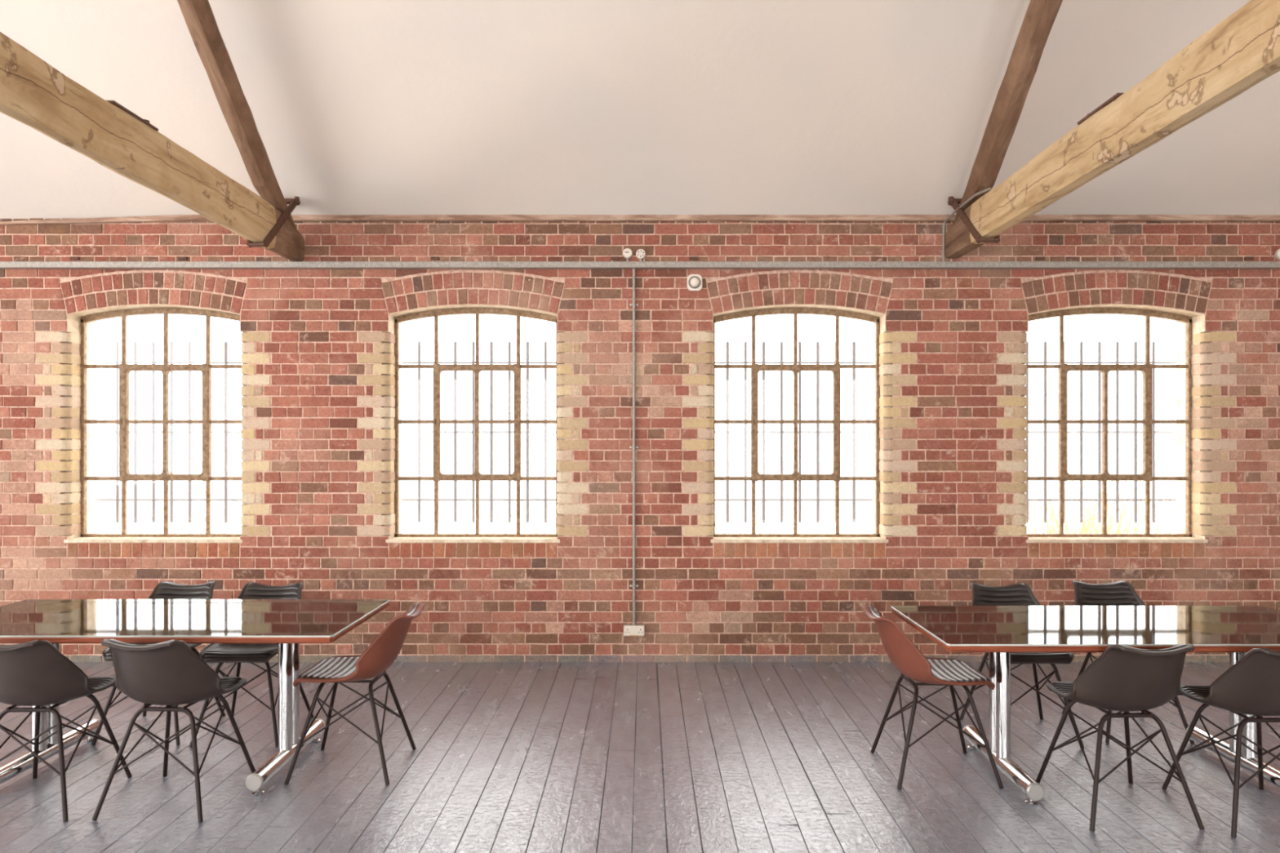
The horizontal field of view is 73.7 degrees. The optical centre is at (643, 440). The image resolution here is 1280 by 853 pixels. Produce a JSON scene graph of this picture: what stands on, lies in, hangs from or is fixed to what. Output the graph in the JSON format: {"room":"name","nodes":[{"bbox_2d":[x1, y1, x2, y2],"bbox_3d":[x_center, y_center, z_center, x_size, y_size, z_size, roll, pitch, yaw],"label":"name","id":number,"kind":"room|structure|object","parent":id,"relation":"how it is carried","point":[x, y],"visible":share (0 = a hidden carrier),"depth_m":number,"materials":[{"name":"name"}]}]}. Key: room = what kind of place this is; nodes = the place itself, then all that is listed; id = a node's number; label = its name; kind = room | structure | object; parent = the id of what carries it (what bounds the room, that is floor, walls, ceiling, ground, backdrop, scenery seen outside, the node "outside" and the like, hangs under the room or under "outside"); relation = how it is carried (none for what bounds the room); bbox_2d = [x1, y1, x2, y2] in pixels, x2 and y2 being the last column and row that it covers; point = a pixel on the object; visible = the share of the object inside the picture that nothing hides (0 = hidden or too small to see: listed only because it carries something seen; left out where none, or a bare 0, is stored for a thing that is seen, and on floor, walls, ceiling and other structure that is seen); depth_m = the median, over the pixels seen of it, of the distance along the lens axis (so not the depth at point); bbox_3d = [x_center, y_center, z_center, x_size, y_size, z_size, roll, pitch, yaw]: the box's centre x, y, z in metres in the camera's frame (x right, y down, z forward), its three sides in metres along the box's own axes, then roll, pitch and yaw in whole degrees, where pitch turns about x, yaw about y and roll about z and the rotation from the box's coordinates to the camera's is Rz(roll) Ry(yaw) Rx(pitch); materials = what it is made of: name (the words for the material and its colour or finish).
{"room":"loft meeting room","nodes":[
{"label":"loft meeting room","id":0,"kind":"room"},
{"bbox_2d":[0,218,1279,664],"bbox_3d":[0.000,-0.074,6.088,14.400,3.428,0.323,0,0,0],"label":"wall","id":1,"kind":"structure","parent":0,"point":[318,357],"depth_m":5.93,"materials":[{"name":"red brick"}]},
{"bbox_2d":[96,341,121,522],"bbox_3d":[-3.932,-0.061,6.286,0.180,1.326,0.025,0,0,0],"label":"bars","id":2,"kind":"object","parent":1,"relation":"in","point":[117,500],"depth_m":6.28,"materials":[{"name":"grey metal"}]},
{"bbox_2d":[126,341,163,364],"bbox_3d":[-3.668,-0.643,6.286,0.264,0.162,0.025,0,0,0],"label":"bars","id":3,"kind":"object","parent":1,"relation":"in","point":[153,357],"depth_m":6.28,"materials":[{"name":"grey metal"}]},
{"bbox_2d":[126,480,163,522],"bbox_3d":[-3.668,0.452,6.286,0.264,0.300,0.025,0,0,0],"label":"bars","id":4,"kind":"object","parent":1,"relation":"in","point":[153,500],"depth_m":6.28,"materials":[{"name":"grey metal"}]},
{"bbox_2d":[128,370,162,474],"bbox_3d":[-3.662,-0.130,6.286,0.240,0.756,0.025,0,0,0],"label":"bars","id":5,"kind":"object","parent":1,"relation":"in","point":[153,431],"depth_m":6.28,"materials":[{"name":"grey metal"}]},
{"bbox_2d":[63,537,242,542],"bbox_3d":[-3.410,0.702,6.023,1.240,0.026,0.194,0,0,0],"label":"trim","id":6,"kind":"structure","parent":1,"relation":"attached to","point":[78,540],"depth_m":5.92,"materials":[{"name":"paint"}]},
{"bbox_2d":[80,307,241,537],"bbox_3d":[-3.410,-0.125,6.074,1.200,1.636,0.077,0,0,0],"label":"window","id":7,"kind":"structure","parent":1,"relation":"in","point":[125,369],"depth_m":6.07,"materials":[{"name":"paint"}]},
{"bbox_2d":[168,370,202,474],"bbox_3d":[-3.368,-0.130,6.286,0.240,0.756,0.025,0,0,0],"label":"bars","id":8,"kind":"object","parent":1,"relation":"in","point":[171,431],"depth_m":6.28,"materials":[{"name":"grey metal"}]},
{"bbox_2d":[168,341,205,364],"bbox_3d":[-3.356,-0.643,6.286,0.264,0.162,0.025,0,0,0],"label":"bars","id":9,"kind":"object","parent":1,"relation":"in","point":[171,344],"depth_m":6.28,"materials":[{"name":"grey metal"}]},
{"bbox_2d":[168,480,205,522],"bbox_3d":[-3.356,0.452,6.286,0.264,0.300,0.025,0,0,0],"label":"bars","id":10,"kind":"object","parent":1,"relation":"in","point":[171,500],"depth_m":6.28,"materials":[{"name":"grey metal"}]},
{"bbox_2d":[210,341,243,522],"bbox_3d":[-3.065,-0.061,6.286,0.234,1.326,0.025,0,0,0],"label":"bars","id":11,"kind":"object","parent":1,"relation":"in","point":[225,500],"depth_m":6.28,"materials":[{"name":"grey metal"}]},
{"bbox_2d":[401,341,434,522],"bbox_3d":[-1.661,-0.061,6.286,0.234,1.326,0.025,0,0,0],"label":"bars","id":12,"kind":"object","parent":1,"relation":"in","point":[419,500],"depth_m":6.28,"materials":[{"name":"grey metal"}]},
{"bbox_2d":[438,341,475,364],"bbox_3d":[-1.376,-0.643,6.286,0.264,0.162,0.025,0,0,0],"label":"bars","id":13,"kind":"object","parent":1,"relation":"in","point":[455,362],"depth_m":6.28,"materials":[{"name":"grey metal"}]},
{"bbox_2d":[438,480,475,522],"bbox_3d":[-1.376,0.452,6.286,0.264,0.300,0.025,0,0,0],"label":"bars","id":14,"kind":"object","parent":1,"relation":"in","point":[455,500],"depth_m":6.28,"materials":[{"name":"grey metal"}]},
{"bbox_2d":[440,370,475,474],"bbox_3d":[-1.367,-0.130,6.286,0.246,0.756,0.025,0,0,0],"label":"bars","id":15,"kind":"object","parent":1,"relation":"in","point":[455,431],"depth_m":6.28,"materials":[{"name":"grey metal"}]},
{"bbox_2d":[385,537,559,542],"bbox_3d":[-1.189,0.702,6.023,1.212,0.026,0.194,0,0,0],"label":"trim","id":16,"kind":"structure","parent":1,"relation":"attached to","point":[394,540],"depth_m":5.92,"materials":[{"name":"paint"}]},
{"bbox_2d":[394,307,558,537],"bbox_3d":[-1.189,-0.125,6.074,1.172,1.636,0.077,0,0,0],"label":"window","id":17,"kind":"structure","parent":1,"relation":"in","point":[437,369],"depth_m":6.07,"materials":[{"name":"paint"}]},
{"bbox_2d":[479,370,513,474],"bbox_3d":[-1.085,-0.130,6.286,0.246,0.756,0.025,0,0,0],"label":"bars","id":18,"kind":"object","parent":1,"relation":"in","point":[491,431],"depth_m":6.28,"materials":[{"name":"grey metal"}]},
{"bbox_2d":[479,341,555,522],"bbox_3d":[-0.929,-0.061,6.286,0.558,1.326,0.025,0,0,0],"label":"bars","id":19,"kind":"object","parent":1,"relation":"in","point":[491,500],"depth_m":6.28,"materials":[{"name":"grey metal"}]},
{"bbox_2d":[623,624,644,635],"bbox_3d":[-0.069,1.314,5.905,0.142,0.072,0.057,0,0,0],"label":"double socket","id":20,"kind":"object","parent":1,"relation":"attached to","point":[628,629],"visible":1,"depth_m":5.88,"materials":[{"name":"plastic"}]},
{"bbox_2d":[629,268,638,625],"bbox_3d":[-0.069,0.051,5.917,0.060,2.478,0.035,0,0,0],"label":"conduit","id":21,"kind":"object","parent":1,"relation":"attached to","point":[633,304],"visible":1,"depth_m":5.90,"materials":[{"name":"metal"}]},
{"bbox_2d":[0,214,1279,225],"bbox_3d":[0.000,-1.483,5.924,14.400,0.150,0.052,0,0,0],"label":"trim","id":22,"kind":"structure","parent":1,"relation":"attached to","point":[172,218],"depth_m":5.90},
{"bbox_2d":[0,256,1279,269],"bbox_3d":[0.000,-1.229,5.904,14.400,0.086,0.064,0,0,0],"label":"pipe","id":23,"kind":"object","parent":1,"relation":"attached to","point":[3,264],"visible":1,"depth_m":5.88,"materials":[{"name":"metal"}]},
{"bbox_2d":[622,248,632,261],"bbox_3d":[-0.114,-1.278,5.916,0.068,0.100,0.034,0,0,0],"label":"round fitting","id":24,"kind":"object","parent":23,"relation":"attached to","point":[627,253],"visible":1,"depth_m":5.90,"materials":[{"name":"beige plastic"}]},
{"bbox_2d":[635,248,645,261],"bbox_3d":[-0.022,-1.276,5.915,0.068,0.094,0.035,0,0,0],"label":"round fitting","id":25,"kind":"object","parent":23,"relation":"on","point":[640,254],"visible":1,"depth_m":5.90,"materials":[{"name":"beige plastic"}]},
{"bbox_2d":[686,274,702,291],"bbox_3d":[0.350,-1.089,5.901,0.104,0.112,0.067,0,0,0],"label":"fire alarm","id":26,"kind":"object","parent":1,"relation":"attached to","point":[694,282],"visible":1,"depth_m":5.89,"materials":[{"name":"beige plastic"}]},
{"bbox_2d":[715,341,793,522],"bbox_3d":[0.811,-0.061,6.286,0.570,1.326,0.025,0,0,0],"label":"bars","id":27,"kind":"object","parent":1,"relation":"in","point":[782,500],"depth_m":6.28,"materials":[{"name":"grey metal"}]},
{"bbox_2d":[758,370,793,474],"bbox_3d":[0.970,-0.130,6.286,0.252,0.756,0.025,0,0,0],"label":"bars","id":28,"kind":"object","parent":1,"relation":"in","point":[763,431],"depth_m":6.28,"materials":[{"name":"grey metal"}]},
{"bbox_2d":[712,307,879,537],"bbox_3d":[1.081,-0.125,6.074,1.195,1.636,0.077,0,0,0],"label":"window","id":29,"kind":"structure","parent":1,"relation":"in","point":[835,368],"depth_m":6.07,"materials":[{"name":"paint"}]},
{"bbox_2d":[711,537,888,542],"bbox_3d":[1.081,0.702,6.023,1.235,0.026,0.194,0,0,0],"label":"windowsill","id":30,"kind":"structure","parent":1,"relation":"attached to","point":[716,540],"depth_m":5.92,"materials":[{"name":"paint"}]},
{"bbox_2d":[797,370,832,474],"bbox_3d":[1.257,-0.130,6.286,0.252,0.756,0.025,0,0,0],"label":"bars","id":31,"kind":"object","parent":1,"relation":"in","point":[799,431],"depth_m":6.28,"materials":[{"name":"grey metal"}]},
{"bbox_2d":[797,341,835,364],"bbox_3d":[1.266,-0.643,6.286,0.270,0.162,0.025,0,0,0],"label":"bars","id":32,"kind":"object","parent":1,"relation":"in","point":[799,362],"depth_m":6.28,"materials":[{"name":"grey metal"}]},
{"bbox_2d":[797,480,835,522],"bbox_3d":[1.266,0.452,6.286,0.270,0.300,0.025,0,0,0],"label":"bars","id":33,"kind":"object","parent":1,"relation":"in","point":[799,500],"depth_m":6.28,"materials":[{"name":"grey metal"}]},
{"bbox_2d":[839,341,873,522],"bbox_3d":[1.560,-0.061,6.286,0.246,1.326,0.025,0,0,0],"label":"bars","id":34,"kind":"object","parent":1,"relation":"in","point":[853,500],"depth_m":6.28,"materials":[{"name":"grey metal"}]},
{"bbox_2d":[1025,341,1058,522],"bbox_3d":[2.925,-0.061,6.286,0.240,1.326,0.025,0,0,0],"label":"bars","id":35,"kind":"object","parent":1,"relation":"in","point":[1044,500],"depth_m":6.28,"materials":[{"name":"grey metal"}]},
{"bbox_2d":[1063,480,1102,522],"bbox_3d":[3.225,0.452,6.286,0.276,0.300,0.025,0,0,0],"label":"bars","id":36,"kind":"object","parent":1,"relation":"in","point":[1081,500],"depth_m":6.28,"materials":[{"name":"grey metal"}]},
{"bbox_2d":[1067,370,1102,474],"bbox_3d":[3.240,-0.130,6.286,0.246,0.756,0.025,0,0,0],"label":"bars","id":37,"kind":"object","parent":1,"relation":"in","point":[1081,431],"depth_m":6.28,"materials":[{"name":"grey metal"}]},
{"bbox_2d":[1063,341,1145,364],"bbox_3d":[3.384,-0.643,6.286,0.594,0.162,0.025,0,0,0],"label":"bars","id":38,"kind":"object","parent":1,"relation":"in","point":[1081,344],"depth_m":6.28,"materials":[{"name":"grey metal"}]},
{"bbox_2d":[1026,307,1192,537],"bbox_3d":[3.286,-0.125,6.074,1.228,1.636,0.077,0,0,0],"label":"window","id":39,"kind":"structure","parent":1,"relation":"in","point":[1104,476],"depth_m":6.07,"materials":[{"name":"paint"}]},
{"bbox_2d":[1026,537,1208,542],"bbox_3d":[3.286,0.702,6.023,1.268,0.026,0.194,0,0,0],"label":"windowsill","id":40,"kind":"structure","parent":1,"relation":"attached to","point":[1031,540],"depth_m":5.92,"materials":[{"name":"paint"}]},
{"bbox_2d":[1107,370,1142,474],"bbox_3d":[3.534,-0.130,6.286,0.246,0.756,0.025,0,0,0],"label":"bars","id":41,"kind":"object","parent":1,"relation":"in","point":[1117,431],"depth_m":6.28,"materials":[{"name":"grey metal"}]},
{"bbox_2d":[1106,480,1145,522],"bbox_3d":[3.543,0.452,6.286,0.276,0.300,0.025,0,0,0],"label":"bars","id":42,"kind":"object","parent":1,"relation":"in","point":[1117,500],"depth_m":6.28,"materials":[{"name":"grey metal"}]},
{"bbox_2d":[1150,341,1176,522],"bbox_3d":[3.816,-0.061,6.286,0.186,1.326,0.025,0,0,0],"label":"bars","id":43,"kind":"object","parent":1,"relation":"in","point":[1153,500],"depth_m":6.28,"materials":[{"name":"grey metal"}]},
{"bbox_2d":[1275,248,1279,260],"bbox_3d":[4.422,-1.289,5.913,0.080,0.080,0.039,0,0,0],"label":"round fitting","id":44,"kind":"object","parent":1,"relation":"attached to","point":[1277,251],"visible":1,"depth_m":5.91,"materials":[{"name":"beige plastic"}]},
{"bbox_2d":[0,0,1279,219],"bbox_3d":[0.000,-3.491,0.975,15.000,4.427,10.550,0,0,0],"label":"ceiling","id":45,"kind":"structure","parent":0,"point":[357,107],"depth_m":5.28,"materials":[{"name":"paint"}]},
{"bbox_2d":[0,31,304,261],"bbox_3d":[-2.402,-1.419,0.965,0.154,0.442,10.130,0,0,0],"label":"tie beam","id":46,"kind":"structure","parent":45,"relation":"attached to","point":[33,93],"depth_m":3.94,"materials":[{"name":"brown wood"}]},
{"bbox_2d":[177,0,303,247],"bbox_3d":[-2.403,-3.349,3.438,0.098,4.071,4.945,0,0,0],"label":"rafter","id":47,"kind":"object","parent":46,"relation":"on","point":[200,20],"visible":0.87,"depth_m":4.92,"materials":[{"name":"brown wood"}]},
{"bbox_2d":[944,0,1279,258],"bbox_3d":[2.140,-1.432,0.965,0.169,0.416,10.130,0,0,0],"label":"tie beam","id":48,"kind":"structure","parent":45,"relation":"attached to","point":[1241,51],"depth_m":3.62,"materials":[{"name":"brown wood"}]},
{"bbox_2d":[942,187,991,261],"bbox_3d":[2.089,-1.394,5.579,0.036,0.318,0.702,0,0,-3],"label":"cable","id":49,"kind":"object","parent":48,"relation":"hanging from","point":[988,188],"visible":1,"depth_m":5.77,"materials":[{"name":"metal"}]},
{"bbox_2d":[945,0,1062,245],"bbox_3d":[2.140,-3.351,3.438,0.113,4.073,4.945,0,0,0],"label":"rafter","id":50,"kind":"object","parent":48,"relation":"on","point":[1040,16],"visible":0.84,"depth_m":4.91,"materials":[{"name":"brown wood"}]},
{"bbox_2d":[0,662,1279,852],"bbox_3d":[0.000,1.600,0.865,15.000,0.120,10.330,0,0,0],"label":"floor","id":51,"kind":"structure","parent":0,"point":[508,757],"depth_m":3.96,"materials":[{"name":"grey paint"}]},
{"bbox_2d":[0,640,132,822],"bbox_3d":[-2.559,1.169,3.636,0.462,0.749,0.541,0,0,-1],"label":"dining chair","id":52,"kind":"object","parent":51,"relation":"on","point":[34,673],"visible":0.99,"depth_m":3.50,"materials":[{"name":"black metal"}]},
{"bbox_2d":[91,581,225,745],"bbox_3d":[-2.568,1.169,4.574,0.462,0.749,0.541,0,0,0],"label":"dining chair","id":53,"kind":"object","parent":51,"relation":"on","point":[163,589],"visible":0.22,"depth_m":4.75,"materials":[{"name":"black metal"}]},
{"bbox_2d":[92,639,255,822],"bbox_3d":[-1.998,1.169,3.644,0.462,0.749,0.541,0,0,3],"label":"dining chair","id":54,"kind":"object","parent":51,"relation":"on","point":[169,673],"visible":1,"depth_m":3.50,"materials":[{"name":"black plastic"}]},
{"bbox_2d":[0,599,390,795],"bbox_3d":[-2.240,1.180,4.000,1.870,0.720,0.840,0,0,0],"label":"conference table","id":55,"kind":"object","parent":51,"relation":"on","point":[287,623],"visible":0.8,"depth_m":3.98,"materials":[{"name":"brown wood"}]},
{"bbox_2d":[189,582,314,747],"bbox_3d":[-2.061,1.169,4.544,0.462,0.749,0.541,0,0,-1],"label":"dining chair","id":56,"kind":"object","parent":51,"relation":"on","point":[220,653],"visible":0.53,"depth_m":4.39,"materials":[{"name":"black metal"}]},
{"bbox_2d":[284,602,424,785],"bbox_3d":[-1.339,1.169,4.035,0.541,0.749,0.462,0,0,0],"label":"dining chair","id":57,"kind":"object","parent":51,"relation":"on","point":[382,652],"visible":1,"depth_m":3.91,"materials":[{"name":"brown leather"}]},
{"bbox_2d":[861,604,1004,789],"bbox_3d":[1.320,1.169,3.990,0.541,0.749,0.462,0,0,0],"label":"dining chair","id":58,"kind":"object","parent":51,"relation":"on","point":[903,653],"visible":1,"depth_m":3.87,"materials":[{"name":"brown leather"}]},
{"bbox_2d":[960,582,1084,749],"bbox_3d":[1.975,1.169,4.524,0.462,0.749,0.541,0,0,0],"label":"dining chair","id":59,"kind":"object","parent":51,"relation":"on","point":[1019,593],"visible":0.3,"depth_m":4.66,"materials":[{"name":"black metal"}]},
{"bbox_2d":[890,605,1279,804],"bbox_3d":[2.135,1.180,3.875,1.830,0.720,0.890,0,0,0],"label":"conference table","id":60,"kind":"object","parent":51,"relation":"on","point":[999,631],"visible":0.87,"depth_m":3.85,"materials":[{"name":"brown wood"}]},
{"bbox_2d":[1035,644,1204,831],"bbox_3d":[1.981,1.169,3.566,0.462,0.749,0.541,0,0,-2],"label":"dining chair","id":61,"kind":"object","parent":51,"relation":"on","point":[1124,678],"visible":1,"depth_m":3.42,"materials":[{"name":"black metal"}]},
{"bbox_2d":[1062,580,1195,743],"bbox_3d":[2.575,1.169,4.599,0.462,0.749,0.541,0,0,1],"label":"dining chair","id":62,"kind":"object","parent":51,"relation":"on","point":[1122,593],"visible":0.28,"depth_m":4.78,"materials":[{"name":"black metal"}]},
{"bbox_2d":[1161,647,1279,837],"bbox_3d":[2.510,1.169,3.506,0.462,0.749,0.541,0,0,0],"label":"dining chair","id":63,"kind":"object","parent":51,"relation":"on","point":[1251,686],"visible":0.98,"depth_m":3.39,"materials":[{"name":"black metal"}]},
{"label":"outside","id":64,"kind":"structure","parent":0,"visible":0},
{"bbox_2d":[96,461,1176,533],"bbox_3d":[0.000,2.340,48.300,120.000,0.200,83.400,0,0,0],"label":"ground","id":65,"kind":"structure","parent":64,"point":[106,523],"depth_m":33.30,"materials":[{"name":"white"}]},
{"bbox_2d":[133,487,243,533],"bbox_3d":[-4.918,1.390,9.396,1.505,1.742,0.939,0,0,0],"label":"shrub","id":66,"kind":"object","parent":65,"relation":"on","point":[182,526],"visible":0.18,"depth_m":9.39,"materials":[{"name":"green plant"}]},
{"bbox_2d":[462,493,555,533],"bbox_3d":[-1.293,1.425,9.587,1.590,1.672,0.919,0,0,0],"label":"shrub","id":67,"kind":"object","parent":65,"relation":"on","point":[540,529],"visible":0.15,"depth_m":9.59,"materials":[{"name":"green plant"}]},
{"bbox_2d":[715,510,800,533],"bbox_3d":[1.137,1.517,9.305,1.455,1.488,0.930,0,0,0],"label":"shrub","id":68,"kind":"object","parent":65,"relation":"on","point":[759,522],"visible":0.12,"depth_m":9.24,"materials":[{"name":"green plant"}]},
{"bbox_2d":[1026,448,1176,533],"bbox_3d":[4.174,1.142,7.887,2.689,2.196,0.959,0,0,0],"label":"plants","id":69,"kind":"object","parent":65,"relation":"on","point":[1091,518],"depth_m":7.75,"materials":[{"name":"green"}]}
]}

